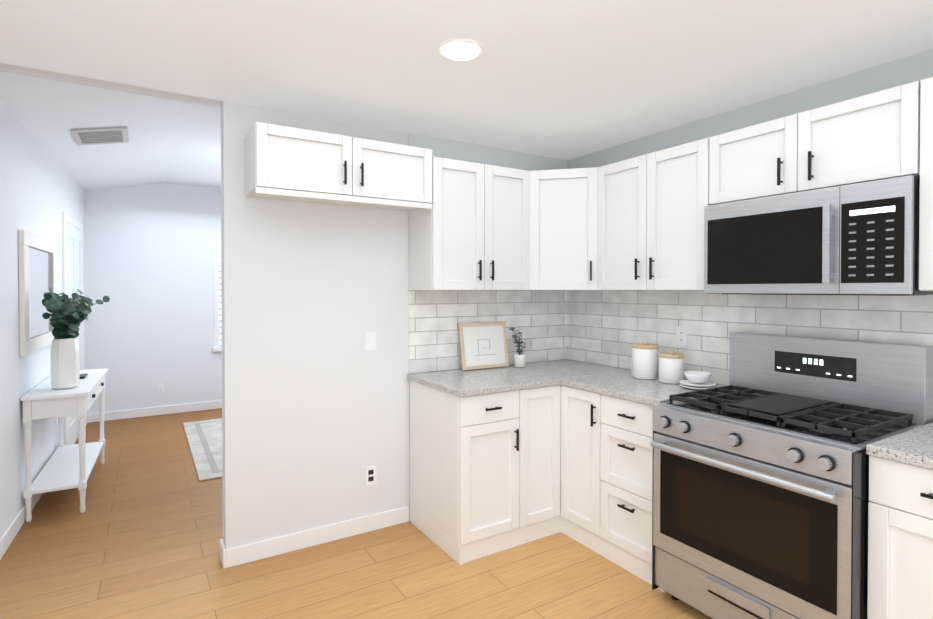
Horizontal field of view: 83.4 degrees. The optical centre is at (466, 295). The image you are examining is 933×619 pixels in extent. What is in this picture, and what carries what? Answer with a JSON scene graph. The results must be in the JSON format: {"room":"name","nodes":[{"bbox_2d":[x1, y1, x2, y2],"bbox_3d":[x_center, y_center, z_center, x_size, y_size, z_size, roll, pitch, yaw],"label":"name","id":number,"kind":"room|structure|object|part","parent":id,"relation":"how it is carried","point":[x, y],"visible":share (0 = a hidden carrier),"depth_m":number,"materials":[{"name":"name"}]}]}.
{"room":"kitchen","nodes":[
{"label":"kitchen","id":0,"kind":"room"},
{"bbox_2d":[0,63,11,537],"bbox_3d":[-1.843,-0.057,1.506,0.540,2.950,10.000,0,1,-32],"label":"wall","id":1,"kind":"structure","parent":0,"point":[5,395],"depth_m":2.91,"materials":[{"name":"paint"}]},
{"bbox_2d":[0,493,42,559],"bbox_3d":[-1.437,1.377,0.916,0.338,0.095,8.144,0,1,-32],"label":"baseboard","id":2,"kind":"structure","parent":1,"relation":"attached to","point":[5,541],"depth_m":3.02,"materials":[{"name":"white wood"}]},
{"bbox_2d":[18,230,56,355],"bbox_3d":[-2.954,-0.021,3.627,0.069,0.770,1.010,0,1,-32],"label":"wall mirror","id":3,"kind":"object","parent":1,"relation":"attached to","point":[26,241],"depth_m":3.48,"materials":[{"name":"white mirror"}]},
{"bbox_3d":[-2.962,-0.021,3.623,0.042,0.590,0.790,0,1,-32],"label":"mirror glass","id":4,"kind":"part","parent":3,"relation":"part of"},
{"bbox_2d":[62,211,83,445],"bbox_3d":[-3.684,0.330,4.919,0.060,2.100,1.050,0,1,-32],"label":"door frame","id":5,"kind":"structure","parent":1,"relation":"attached to","point":[74,257],"depth_m":4.83,"materials":[{"name":"white wood"}]},
{"bbox_2d":[85,413,91,424],"bbox_3d":[-4.014,1.326,5.512,0.025,0.095,0.287,0,1,-32],"label":"baseboard","id":6,"kind":"structure","parent":1,"relation":"attached to","point":[88,417],"depth_m":5.65,"materials":[{"name":"white wood"}]},
{"bbox_2d":[92,400,221,421],"bbox_3d":[-2.049,1.310,6.898,5.080,0.095,0.013,0,1,-32],"label":"baseboard","id":7,"kind":"structure","parent":1,"relation":"attached to","point":[152,411],"depth_m":5.98,"materials":[{"name":"white wood"}]},
{"bbox_2d":[157,383,163,393],"bbox_3d":[-3.507,1.068,6.002,0.070,0.114,0.008,0,1,-32],"label":"outlet","id":8,"kind":"object","parent":1,"relation":"attached to","point":[160,388],"visible":1,"depth_m":6.00,"materials":[{"name":"white plastic"}]},
{"bbox_2d":[212,258,221,351],"bbox_3d":[-2.575,0.106,6.587,1.130,1.120,0.110,0,1,-32],"label":"window blinds","id":9,"kind":"object","parent":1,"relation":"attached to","point":[217,309],"visible":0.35,"depth_m":6.29,"materials":[{"name":"white plastic"}]},
{"bbox_3d":[-2.602,0.106,6.629,0.990,1.020,0.010,0,1,-32],"label":"pane","id":10,"kind":"part","parent":9,"relation":"part of","materials":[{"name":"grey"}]},
{"bbox_2d":[0,72,220,189],"bbox_3d":[-1.132,-1.191,5.188,5.380,0.304,3.940,0,1,-32],"label":"ceiling","id":11,"kind":"structure","parent":0,"point":[174,142],"depth_m":3.85,"materials":[{"name":"white paint"}]},
{"bbox_2d":[71,127,128,145],"bbox_3d":[-2.658,-1.159,3.816,0.323,0.082,0.420,0,1,-32],"label":"ceiling vent","id":12,"kind":"object","parent":11,"relation":"in","point":[75,132],"depth_m":3.78,"materials":[{"name":"grey metal"}]},
{"bbox_3d":[-2.657,-1.152,3.813,0.254,0.059,0.314,0,1,-32],"label":"air vent slots","id":13,"kind":"part","parent":12,"relation":"part of","materials":[{"name":"grey metal"}]},
{"bbox_2d":[8,64,567,548],"bbox_3d":[0.129,-0.081,3.598,5.010,2.950,0.131,0,1,-32],"label":"wall","id":14,"kind":"structure","parent":0,"point":[302,385],"depth_m":3.13,"materials":[{"name":"paint"}]},
{"bbox_2d":[220,506,408,568],"bbox_3d":[-0.811,1.354,2.979,1.051,0.095,0.037,0,1,-32],"label":"baseboard","id":15,"kind":"structure","parent":14,"relation":"attached to","point":[247,553],"depth_m":2.92,"materials":[{"name":"white wood"}]},
{"bbox_2d":[245,122,432,212],"bbox_3d":[-0.674,-0.671,2.843,0.939,0.308,0.320,0,1,-32],"label":"upper cabinet","id":16,"kind":"object","parent":14,"relation":"attached to","point":[282,162],"depth_m":2.68,"materials":[{"name":"white wood"}]},
{"bbox_2d":[365,465,375,485],"bbox_3d":[-0.569,1.070,3.112,0.070,0.114,0.008,0,1,-32],"label":"outlet","id":17,"kind":"object","parent":14,"relation":"attached to","point":[367,468],"depth_m":3.11,"materials":[{"name":"white plastic"}]},
{"bbox_3d":[-0.567,1.070,3.110,0.032,0.066,0.002,0,1,-32],"label":"electrical outlet slots on the wall","id":18,"kind":"part","parent":17,"relation":"part of","materials":[{"name":"plastic"}]},
{"bbox_2d":[365,331,375,350],"bbox_3d":[-0.569,0.270,3.103,0.070,0.114,0.008,0,1,-32],"label":"switch plate","id":19,"kind":"object","parent":14,"relation":"attached to","point":[370,340],"visible":1,"depth_m":3.10,"materials":[{"name":"white plastic"}]},
{"bbox_2d":[409,156,524,289],"bbox_3d":[0.056,-0.412,3.270,0.747,0.760,0.361,0,1,-32],"label":"upper cabinet","id":20,"kind":"object","parent":14,"relation":"attached to","point":[472,234],"depth_m":3.11,"materials":[{"name":"white wood"}]},
{"bbox_2d":[409,290,567,373],"bbox_3d":[0.203,0.207,3.575,1.309,0.544,0.010,0,1,-32],"label":"backsplash","id":21,"kind":"structure","parent":14,"relation":"attached to","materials":[{"name":"tile"}]},
{"bbox_2d":[525,167,600,289],"bbox_3d":[0.648,-0.414,3.454,0.668,0.760,0.668,0,1,-32],"label":"upper cabinet","id":22,"kind":"object","parent":14,"relation":"attached to","point":[563,206],"depth_m":3.28,"materials":[{"name":"white wood"}]},
{"bbox_2d":[568,49,932,168],"bbox_3d":[1.621,-0.889,2.502,0.003,0.207,3.296,0,1,-32],"label":"wall","id":23,"kind":"structure","parent":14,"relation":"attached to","point":[905,70],"depth_m":2.60,"materials":[{"name":"white paint"}]},
{"bbox_2d":[601,138,708,290],"bbox_3d":[1.106,-0.409,3.002,0.361,0.760,0.796,0,1,-32],"label":"upper cabinet","id":24,"kind":"object","parent":23,"relation":"attached to","point":[635,223],"depth_m":2.86,"materials":[{"name":"white wood"}]},
{"bbox_2d":[567,290,932,385],"bbox_3d":[1.620,0.218,2.510,0.010,0.544,3.289,0,1,-32],"label":"backsplash","id":25,"kind":"structure","parent":23,"relation":"attached to","point":[608,327],"depth_m":2.89,"materials":[{"name":"tile"}]},
{"bbox_2d":[676,326,686,346],"bbox_3d":[1.263,0.240,3.072,0.008,0.114,0.070,0,1,-32],"label":"outlet","id":26,"kind":"object","parent":25,"relation":"attached to","point":[682,336],"visible":1,"depth_m":3.07,"materials":[{"name":"white plastic"}]},
{"bbox_2d":[709,81,920,204],"bbox_3d":[1.548,-0.611,2.319,0.320,0.340,0.823,0,1,-32],"label":"upper cabinet","id":27,"kind":"object","parent":23,"relation":"attached to","point":[875,136],"depth_m":2.16,"materials":[{"name":"white wood"}]},
{"bbox_2d":[704,175,932,295],"bbox_3d":[1.511,-0.220,2.301,0.405,0.434,0.819,0,1,-32],"label":"microwave","id":28,"kind":"object","parent":27,"relation":"attached to","point":[857,239],"visible":1,"depth_m":2.12,"materials":[{"name":"silver metal"}]},
{"bbox_2d":[919,77,932,290],"bbox_3d":[1.990,-0.393,1.603,0.320,0.760,0.859,0,1,-32],"label":"upper cabinet","id":29,"kind":"object","parent":23,"relation":"attached to","point":[926,179],"depth_m":1.87,"materials":[{"name":"white wood"}]},
{"bbox_2d":[0,408,711,618],"bbox_3d":[0.176,1.431,2.993,5.780,0.060,9.400,0,1,-32],"label":"floor","id":30,"kind":"structure","parent":0,"point":[141,536],"depth_m":2.68,"materials":[{"name":"brown wood"}]},
{"bbox_2d":[21,368,107,521],"bbox_3d":[-2.843,1.002,3.769,0.383,0.780,1.172,0,1,-32],"label":"console table","id":31,"kind":"object","parent":30,"relation":"on","point":[68,467],"visible":0.94,"depth_m":3.37,"materials":[{"name":"white wood"}]},
{"bbox_2d":[42,287,109,388],"bbox_3d":[-2.602,0.279,3.495,0.364,0.669,0.490,0,1,-32],"label":"vase","id":32,"kind":"object","parent":31,"relation":"on","point":[69,316],"visible":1,"depth_m":3.43,"materials":[{"name":"white ceramic"}]},
{"bbox_3d":[-2.673,0.449,3.486,0.156,0.330,0.148,0,1,-32],"label":"pot","id":33,"kind":"part","parent":32,"relation":"part of","materials":[{"name":"white ceramic"}]},
{"bbox_2d":[79,374,87,378],"bbox_3d":[-2.862,0.602,3.898,0.056,0.017,0.162,0,1,-32],"label":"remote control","id":34,"kind":"object","parent":31,"relation":"on","point":[83,376],"visible":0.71,"depth_m":3.88,"materials":[{"name":"black plastic"}]},
{"bbox_2d":[183,418,221,480],"bbox_3d":[-1.829,1.370,5.176,1.610,0.011,1.980,0,1,-32],"label":"rug","id":35,"kind":"object","parent":30,"relation":"on","point":[212,431],"visible":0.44,"depth_m":4.78,"materials":[{"name":"white fabric"}]},
{"bbox_2d":[410,383,559,564],"bbox_3d":[0.125,0.960,3.137,0.710,0.880,0.668,0,1,-32],"label":"base cabinet","id":36,"kind":"object","parent":30,"relation":"on","point":[506,457],"depth_m":2.90,"materials":[{"name":"white wood"}]},
{"bbox_2d":[408,359,631,398],"bbox_3d":[0.359,0.499,3.299,1.313,0.034,0.628,0,1,-32],"label":"countertop","id":37,"kind":"structure","parent":36,"relation":"on","point":[459,382],"depth_m":3.13,"materials":[{"name":"grey stone"}]},
{"bbox_2d":[458,322,508,369],"bbox_3d":[0.117,0.329,3.459,0.360,0.299,0.066,0,1,-32],"label":"picture frame","id":38,"kind":"object","parent":37,"relation":"on","point":[483,345],"visible":1,"depth_m":3.45,"materials":[{"name":"beige wood"}]},
{"bbox_2d":[509,327,527,367],"bbox_3d":[0.352,0.344,3.504,0.130,0.268,0.116,0,1,-32],"label":"potted plant","id":39,"kind":"object","parent":37,"relation":"on","point":[520,359],"visible":1,"depth_m":3.49,"materials":[{"name":"white ceramic"}]},
{"bbox_3d":[0.359,0.436,3.505,0.084,0.085,0.084,0,1,-32],"label":"pot","id":40,"kind":"part","parent":39,"relation":"part of","materials":[{"name":"white ceramic"}]},
{"bbox_2d":[560,383,665,591],"bbox_3d":[0.969,0.962,2.928,0.667,0.880,0.733,0,1,-32],"label":"base cabinet","id":41,"kind":"object","parent":30,"relation":"on","point":[606,451],"depth_m":2.77,"materials":[{"name":"white wood"}]},
{"bbox_2d":[560,371,725,402],"bbox_3d":[0.996,0.503,2.916,0.628,0.034,0.693,0,1,-32],"label":"countertop","id":42,"kind":"structure","parent":41,"relation":"on","point":[616,382],"depth_m":2.84,"materials":[{"name":"grey stone"}]},
{"bbox_2d":[631,341,658,378],"bbox_3d":[1.052,0.377,3.084,0.152,0.212,0.152,0,1,13],"label":"jar","id":43,"kind":"object","parent":42,"relation":"on","point":[648,360],"depth_m":3.02,"materials":[{"name":"white ceramic"}]},
{"bbox_2d":[656,347,683,383],"bbox_3d":[1.146,0.396,2.931,0.134,0.177,0.134,0,1,13],"label":"jar","id":44,"kind":"object","parent":42,"relation":"on","point":[670,364],"depth_m":2.88,"materials":[{"name":"white ceramic"}]},
{"bbox_2d":[650,332,932,618],"bbox_3d":[1.335,0.805,2.239,0.744,1.210,0.803,0,1,-32],"label":"range","id":45,"kind":"object","parent":30,"relation":"on","point":[760,491],"visible":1,"depth_m":2.09,"materials":[{"name":"silver metal"}]},
{"bbox_3d":[1.068,0.894,2.077,0.003,0.375,0.713,0,1,-32],"label":"glass","id":46,"kind":"part","parent":45,"relation":"part of","materials":[{"name":"black glass"}]},
{"bbox_2d":[867,455,932,618],"bbox_3d":[1.929,0.979,1.421,0.610,0.880,1.199,0,1,-32],"label":"base cabinet","id":47,"kind":"object","parent":30,"relation":"on","point":[900,506],"depth_m":1.70,"materials":[{"name":"white wood"}]},
{"bbox_2d":[866,422,932,470],"bbox_3d":[1.908,0.520,1.433,0.628,0.034,1.146,0,1,-32],"label":"countertop","id":48,"kind":"structure","parent":47,"relation":"on","point":[914,447],"depth_m":1.73,"materials":[{"name":"grey stone"}]},
{"bbox_2d":[0,0,932,159],"bbox_3d":[0.525,-1.014,0.774,3.880,0.080,5.100,0,1,-32],"label":"ceiling","id":49,"kind":"structure","parent":0,"point":[565,79],"depth_m":2.15,"materials":[{"name":"white paint"}]},
{"bbox_2d":[437,38,484,61],"bbox_3d":[-0.022,-0.983,2.104,0.190,0.013,0.190,0,1,-32],"label":"recessed light","id":50,"kind":"object","parent":49,"relation":"in","point":[460,51],"depth_m":2.09,"materials":[{"name":"white plastic"}]},
{"bbox_3d":[-0.022,-0.985,2.104,0.190,0.008,0.190,0,1,-32],"label":"recessed ceiling light trim ring","id":51,"kind":"part","parent":50,"relation":"part of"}
]}

